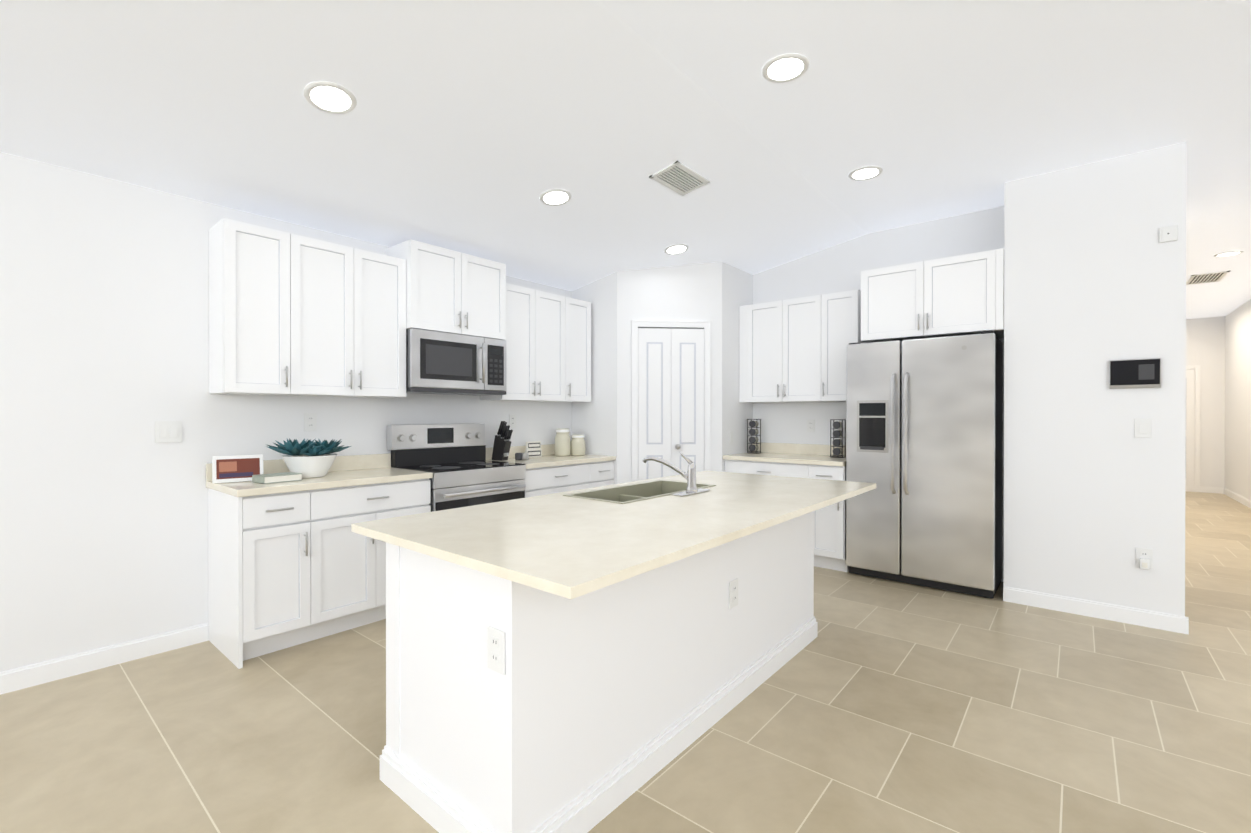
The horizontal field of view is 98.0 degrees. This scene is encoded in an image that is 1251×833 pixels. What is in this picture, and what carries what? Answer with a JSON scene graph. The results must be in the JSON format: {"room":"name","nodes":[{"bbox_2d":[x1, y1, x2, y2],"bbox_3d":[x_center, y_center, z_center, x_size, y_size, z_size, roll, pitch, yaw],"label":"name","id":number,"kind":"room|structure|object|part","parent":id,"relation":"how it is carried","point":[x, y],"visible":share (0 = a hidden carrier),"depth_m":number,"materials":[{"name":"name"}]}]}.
{"room":"kitchen","nodes":[
{"label":"kitchen","id":0,"kind":"room"},
{"bbox_2d":[0,491,1250,832],"bbox_3d":[2.891,1.334,2.799,9.140,0.100,18.800,0,0,40],"label":"floor","id":1,"kind":"structure","parent":0,"point":[880,705],"depth_m":2.21,"materials":[{"name":"tile"}]},
{"bbox_2d":[208,488,323,668],"bbox_3d":[-2.055,0.845,3.091,0.558,0.876,0.392,0,0,40],"label":"base cabinet","id":2,"kind":"object","parent":1,"relation":"on","point":[288,569],"depth_m":2.92,"materials":[{"name":"white wood"}]},
{"bbox_2d":[324,479,430,636],"bbox_3d":[-1.747,0.844,3.462,0.557,0.876,0.786,0,0,40],"label":"base cabinet","id":3,"kind":"object","parent":1,"relation":"on","point":[354,563],"depth_m":3.24,"materials":[{"name":"white wood"}]},
{"bbox_2d":[387,423,525,511],"bbox_3d":[-1.217,0.669,4.021,0.635,1.222,0.805,0,0,40],"label":"range","id":4,"kind":"object","parent":1,"relation":"on","point":[457,464],"visible":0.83,"depth_m":3.99,"materials":[{"name":"grey metal"}]},
{"bbox_2d":[525,462,595,497],"bbox_3d":[-0.742,0.840,4.668,0.557,0.876,0.790,0,0,40],"label":"base cabinet","id":5,"kind":"object","parent":1,"relation":"on","point":[563,478],"depth_m":4.47,"materials":[{"name":"white wood"}]},
{"bbox_2d":[206,444,615,496],"bbox_3d":[-1.244,0.335,4.046,0.579,0.137,2.922,0,0,40],"label":"countertop","id":6,"kind":"structure","parent":5,"relation":"on","point":[350,470],"depth_m":3.45,"materials":[{"name":"stone"}]},
{"bbox_2d":[212,454,263,482],"bbox_3d":[-2.187,0.294,3.071,0.235,0.148,0.061,0,0,-38],"label":"photo frame","id":7,"kind":"object","parent":6,"relation":"on","point":[236,468],"visible":0.85,"depth_m":3.05,"materials":[{"name":"white plastic"}]},
{"bbox_2d":[252,472,301,483],"bbox_3d":[-1.978,0.348,3.090,0.140,0.040,0.200,0,0,34],"label":"books","id":8,"kind":"object","parent":6,"relation":"on","point":[276,477],"visible":1,"depth_m":3.04,"materials":[{"name":"grey paper"}]},
{"bbox_2d":[265,438,350,477],"bbox_3d":[-1.919,0.247,3.305,0.338,0.240,0.468,0,0,40],"label":"succulent bowl","id":9,"kind":"object","parent":6,"relation":"on","point":[311,459],"visible":1,"depth_m":3.23,"materials":[{"name":"white ceramic"}]},
{"bbox_2d":[492,421,512,460],"bbox_3d":[-1.022,0.200,4.529,0.161,0.327,0.090,0,0,20],"label":"knife block","id":10,"kind":"object","parent":6,"relation":"on","point":[502,445],"visible":1,"depth_m":4.50,"materials":[{"name":"black wood"}]},
{"bbox_2d":[515,453,528,459],"bbox_3d":[-0.868,0.334,4.556,0.096,0.058,0.103,0,0,40],"label":"pods","id":11,"kind":"object","parent":6,"relation":"on","point":[521,456],"visible":1,"depth_m":4.53,"materials":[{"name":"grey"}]},
{"bbox_2d":[525,441,541,457],"bbox_3d":[-0.817,0.292,4.827,0.025,0.140,0.170,0,0,40],"label":"coffee sign","id":12,"kind":"object","parent":6,"relation":"on","point":[533,449],"visible":0.9,"depth_m":4.82,"materials":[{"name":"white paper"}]},
{"bbox_2d":[555,428,569,455],"bbox_3d":[-0.580,0.236,5.019,0.144,0.250,0.144,0,0,40],"label":"jar","id":13,"kind":"object","parent":6,"relation":"on","point":[562,442],"visible":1,"depth_m":4.96,"materials":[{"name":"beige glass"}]},
{"bbox_2d":[570,435,584,455],"bbox_3d":[-0.446,0.266,5.087,0.140,0.190,0.140,0,0,40],"label":"jar","id":14,"kind":"object","parent":6,"relation":"on","point":[577,445],"visible":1,"depth_m":5.03,"materials":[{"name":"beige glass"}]},
{"bbox_2d":[374,501,817,832],"bbox_3d":[0.123,0.842,2.547,0.736,0.886,2.228,0,0,40],"label":"kitchen island","id":15,"kind":"object","parent":1,"relation":"on","point":[639,653],"depth_m":1.78,"materials":[{"name":"white paint"}]},
{"bbox_2d":[488,626,504,674],"bbox_3d":[-0.360,0.650,1.513,0.075,0.118,0.009,0,0,40],"label":"outlet","id":16,"kind":"object","parent":15,"relation":"attached to","point":[496,650],"visible":1,"depth_m":1.51,"materials":[{"name":"white plastic"}]},
{"bbox_2d":[351,470,875,601],"bbox_3d":[0.217,0.385,2.448,1.084,0.027,2.355,0,0,40],"label":"island countertop","id":17,"kind":"structure","parent":15,"relation":"on","point":[570,548],"depth_m":1.83,"materials":[{"name":"beige stone"}]},
{"bbox_2d":[563,480,715,503],"bbox_3d":[0.096,0.471,2.722,0.364,0.208,0.774,0,0,40],"label":"sink","id":18,"kind":"object","parent":17,"relation":"in","point":[636,492],"visible":0.21,"depth_m":2.85,"materials":[{"name":"silver metal"}]},
{"bbox_2d":[642,451,709,495],"bbox_3d":[0.238,0.268,2.701,0.277,0.204,0.250,0,0,40],"label":"faucet","id":19,"kind":"object","parent":17,"relation":"on","point":[689,476],"visible":1,"depth_m":2.62,"materials":[{"name":"silver metal"}]},
{"bbox_2d":[729,578,737,608],"bbox_3d":[0.483,0.788,2.420,0.009,0.118,0.075,0,0,40],"label":"outlet","id":20,"kind":"object","parent":15,"relation":"attached to","point":[733,593],"visible":1,"depth_m":2.41,"materials":[{"name":"white plastic"}]},
{"bbox_2d":[596,461,613,486],"bbox_3d":[-0.438,0.839,5.033,0.557,0.876,0.375,0,0,40],"label":"base cabinet","id":21,"kind":"object","parent":1,"relation":"on","point":[604,469],"depth_m":4.90,"materials":[{"name":"white wood"}]},
{"bbox_2d":[725,459,848,571],"bbox_3d":[1.520,0.839,4.954,1.097,0.876,0.632,0,0,40],"label":"base cabinet","id":22,"kind":"object","parent":1,"relation":"on","point":[829,536],"visible":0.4,"depth_m":4.51,"materials":[{"name":"white wood"}]},
{"bbox_2d":[723,442,845,465],"bbox_3d":[1.524,0.331,4.958,1.097,0.137,0.619,0,0,40],"label":"countertop","id":23,"kind":"structure","parent":22,"relation":"on","point":[814,454],"depth_m":5.05,"materials":[{"name":"stone"}]},
{"bbox_2d":[747,419,760,453],"bbox_3d":[1.267,0.192,5.357,0.108,0.336,0.089,0,0,40],"label":"spice rack","id":24,"kind":"object","parent":23,"relation":"on","point":[753,440],"visible":1,"depth_m":5.33,"materials":[{"name":"black plastic"}]},
{"bbox_2d":[830,419,845,457],"bbox_3d":[1.890,0.194,4.837,0.108,0.336,0.089,0,0,40],"label":"spice rack","id":25,"kind":"object","parent":23,"relation":"on","point":[837,442],"visible":1,"depth_m":4.81,"materials":[{"name":"black plastic"}]},
{"bbox_2d":[846,332,1001,597],"bbox_3d":[2.319,0.344,4.254,0.995,1.870,0.649,0,0,40],"label":"refrigerator","id":26,"kind":"object","parent":1,"relation":"on","point":[924,434],"visible":0.98,"depth_m":4.01,"materials":[{"name":"silver metal"}]},
{"bbox_2d":[0,141,1250,671],"bbox_3d":[2.891,-0.294,2.793,8.780,3.156,18.440,0,0,40],"label":"wall","id":27,"kind":"structure","parent":0,"point":[104,323],"depth_m":3.31,"materials":[{"name":"white paint"}]},
{"bbox_2d":[155,421,181,442],"bbox_3d":[-2.504,0.084,2.979,0.010,0.118,0.115,0,0,40],"label":"light switch","id":28,"kind":"object","parent":27,"relation":"attached to","point":[167,431],"visible":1,"depth_m":2.98,"materials":[{"name":"white plastic"}]},
{"bbox_2d":[209,218,304,395],"bbox_3d":[-2.156,-0.602,3.168,0.297,0.942,0.374,0,0,40],"label":"upper cabinet","id":29,"kind":"object","parent":27,"relation":"attached to","point":[290,314],"depth_m":3.07,"materials":[{"name":"white wood"}]},
{"bbox_2d":[304,413,316,430],"bbox_3d":[-2.045,0.037,3.530,0.009,0.118,0.075,0,0,40],"label":"outlet","id":30,"kind":"object","parent":27,"relation":"attached to","point":[310,421],"visible":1,"depth_m":3.53,"materials":[{"name":"white plastic"}]},
{"bbox_2d":[305,237,405,397],"bbox_3d":[-1.860,-0.603,3.523,0.297,0.942,0.765,0,0,40],"label":"upper cabinet","id":31,"kind":"object","parent":27,"relation":"attached to","point":[355,332],"depth_m":3.45,"materials":[{"name":"white wood"}]},
{"bbox_2d":[385,239,508,341],"bbox_3d":[-1.336,-0.904,4.108,0.352,0.601,0.800,0,0,40],"label":"upper cabinet","id":32,"kind":"object","parent":27,"relation":"attached to","point":[447,291],"depth_m":3.95,"materials":[{"name":"white wood"}]},
{"bbox_2d":[406,328,505,395],"bbox_3d":[-1.312,-0.386,4.090,0.412,0.427,0.795,0,0,40],"label":"microwave","id":33,"kind":"object","parent":32,"relation":"attached to","point":[443,363],"visible":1,"depth_m":3.94,"materials":[{"name":"silver metal"}]},
{"bbox_2d":[509,415,515,427],"bbox_3d":[-0.994,0.043,4.793,0.009,0.118,0.075,0,0,40],"label":"outlet","id":34,"kind":"object","parent":27,"relation":"attached to","point":[512,421],"visible":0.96,"depth_m":4.79,"materials":[{"name":"white plastic"}]},
{"bbox_2d":[480,284,572,401],"bbox_3d":[-0.860,-0.607,4.725,0.297,0.942,0.752,0,0,40],"label":"upper cabinet","id":35,"kind":"object","parent":27,"relation":"attached to","point":[539,348],"depth_m":4.63,"materials":[{"name":"white wood"}]},
{"bbox_2d":[573,298,590,401],"bbox_3d":[-0.563,-0.608,5.082,0.297,0.942,0.390,0,0,40],"label":"upper cabinet","id":36,"kind":"object","parent":27,"relation":"attached to","point":[581,309],"depth_m":5.05,"materials":[{"name":"white wood"}]},
{"bbox_2d":[0,486,1250,694],"bbox_3d":[2.891,1.234,2.799,8.540,0.100,18.200,0,0,40],"label":"baseboard","id":37,"kind":"structure","parent":27,"relation":"attached to","point":[50,670],"depth_m":3.04,"materials":[{"name":"white paint"}]},
{"bbox_2d":[632,320,710,481],"bbox_3d":[0.422,0.198,5.014,0.533,2.157,0.533,0,0,40],"label":"pantry door","id":38,"kind":"structure","parent":27,"relation":"in","point":[671,391],"depth_m":5.02,"materials":[{"name":"white paint"}]},
{"bbox_2d":[743,296,810,402],"bbox_3d":[1.567,-0.608,5.129,0.771,0.942,0.297,0,0,40],"label":"upper cabinet","id":39,"kind":"object","parent":27,"relation":"attached to","point":[792,350],"depth_m":5.06,"materials":[{"name":"white wood"}]},
{"bbox_2d":[807,420,814,431],"bbox_3d":[1.759,0.091,5.160,0.075,0.118,0.009,0,0,40],"label":"outlet","id":40,"kind":"object","parent":27,"relation":"attached to","point":[810,425],"visible":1,"depth_m":5.16,"materials":[{"name":"white plastic"}]},
{"bbox_2d":[811,290,858,401],"bbox_3d":[1.922,-0.607,4.833,0.366,0.942,0.297,0,0,40],"label":"upper cabinet","id":41,"kind":"object","parent":27,"relation":"attached to","point":[834,316],"depth_m":4.75,"materials":[{"name":"white wood"}]},
{"bbox_2d":[859,263,914,342],"bbox_3d":[2.251,-0.886,4.402,0.506,0.559,0.537,0,0,40],"label":"upper cabinet","id":42,"kind":"object","parent":27,"relation":"attached to","point":[887,294],"depth_m":4.24,"materials":[{"name":"white wood"}]},
{"bbox_2d":[915,248,1003,338],"bbox_3d":[2.572,-0.885,4.135,0.544,0.559,0.537,0,0,40],"label":"upper cabinet","id":43,"kind":"object","parent":27,"relation":"attached to","point":[959,295],"depth_m":3.93,"materials":[{"name":"white wood"}]},
{"bbox_2d":[1109,358,1160,388],"bbox_3d":[3.132,-0.264,3.345,0.235,0.178,0.021,0,0,40],"label":"wall panel","id":44,"kind":"object","parent":27,"relation":"attached to","point":[1136,373],"visible":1,"depth_m":3.33,"materials":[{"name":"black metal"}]},
{"bbox_2d":[1134,418,1150,437],"bbox_3d":[3.165,0.070,3.326,0.075,0.118,0.010,0,0,40],"label":"light switch","id":45,"kind":"object","parent":27,"relation":"attached to","point":[1142,427],"visible":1,"depth_m":3.32,"materials":[{"name":"white plastic"}]},
{"bbox_2d":[1136,547,1152,569],"bbox_3d":[3.161,0.866,3.311,0.075,0.121,0.042,0,0,40],"label":"outlet","id":46,"kind":"object","parent":27,"relation":"attached to","point":[1145,553],"depth_m":3.31,"materials":[{"name":"white plastic"}]},
{"bbox_3d":[3.158,0.896,3.308,0.044,0.060,0.032,0,0,40],"label":"plug-in electrical outlet","id":47,"kind":"part","parent":46,"relation":"part of","materials":[{"name":"white plastic"}]},
{"bbox_2d":[1159,225,1177,242],"bbox_3d":[3.245,-1.091,3.250,0.080,0.090,0.018,0,0,40],"label":"sensor","id":48,"kind":"object","parent":27,"relation":"attached to","point":[1168,233],"visible":1,"depth_m":3.24,"materials":[{"name":"white plastic"}]},
{"bbox_2d":[1185,365,1200,491],"bbox_3d":[9.220,0.202,9.351,0.920,2.120,0.020,0,0,40],"label":"hall door","id":49,"kind":"structure","parent":27,"relation":"in","point":[1192,473],"depth_m":9.11,"materials":[{"name":"white paint"}]},
{"bbox_2d":[0,0,1250,318],"bbox_3d":[2.891,-1.464,2.789,8.780,0.516,18.440,0,0,40],"label":"ceiling","id":50,"kind":"structure","parent":0,"point":[476,128],"depth_m":2.69,"materials":[{"name":"white paint"}]},
{"bbox_2d":[303,81,356,114],"bbox_3d":[-1.324,-1.427,2.442,0.211,0.042,0.214,0,0,40],"label":"recessed light","id":51,"kind":"object","parent":50,"relation":"in","point":[330,97],"visible":1,"depth_m":2.43,"materials":[{"name":"white plastic"}]},
{"bbox_2d":[539,189,571,205],"bbox_3d":[-0.455,-1.425,3.543,0.211,0.042,0.214,0,0,40],"label":"recessed light","id":52,"kind":"object","parent":50,"relation":"in","point":[555,197],"visible":1,"depth_m":3.53,"materials":[{"name":"white plastic"}]},
{"bbox_2d":[664,244,688,254],"bbox_3d":[0.434,-1.425,4.643,0.211,0.042,0.214,0,0,40],"label":"recessed light","id":53,"kind":"object","parent":50,"relation":"in","point":[675,249],"visible":0.98,"depth_m":4.63,"materials":[{"name":"white plastic"}]},
{"bbox_2d":[649,160,709,195],"bbox_3d":[0.355,-1.529,3.508,0.219,0.047,0.380,0,0,40],"label":"ceiling vent","id":54,"kind":"object","parent":50,"relation":"in","point":[679,178],"visible":0.96,"depth_m":3.49,"materials":[{"name":"white plastic"}]},
{"bbox_2d":[762,53,809,82],"bbox_3d":[0.744,-1.616,2.530,0.214,0.008,0.214,0,0,40],"label":"recessed light","id":55,"kind":"object","parent":50,"relation":"in","point":[786,68],"visible":1,"depth_m":2.52,"materials":[{"name":"white plastic"}]},
{"bbox_2d":[848,166,882,180],"bbox_3d":[1.601,-1.620,3.627,0.214,0.008,0.214,0,0,40],"label":"recessed light","id":56,"kind":"object","parent":50,"relation":"in","point":[865,173],"visible":1,"depth_m":3.62,"materials":[{"name":"white plastic"}]},
{"bbox_2d":[1186,271,1229,284],"bbox_3d":[6.835,-1.627,6.401,0.300,0.011,0.600,0,0,40],"label":"ceiling vent","id":57,"kind":"object","parent":50,"relation":"in","point":[1207,278],"visible":0.92,"depth_m":6.38,"materials":[{"name":"white plastic"}]},
{"bbox_2d":[1214,251,1243,256],"bbox_3d":[6.035,-1.626,5.441,0.204,0.008,0.204,0,0,40],"label":"recessed light","id":58,"kind":"object","parent":50,"relation":"in","point":[1229,253],"visible":0.98,"depth_m":5.42,"materials":[{"name":"white plastic"}]}
]}

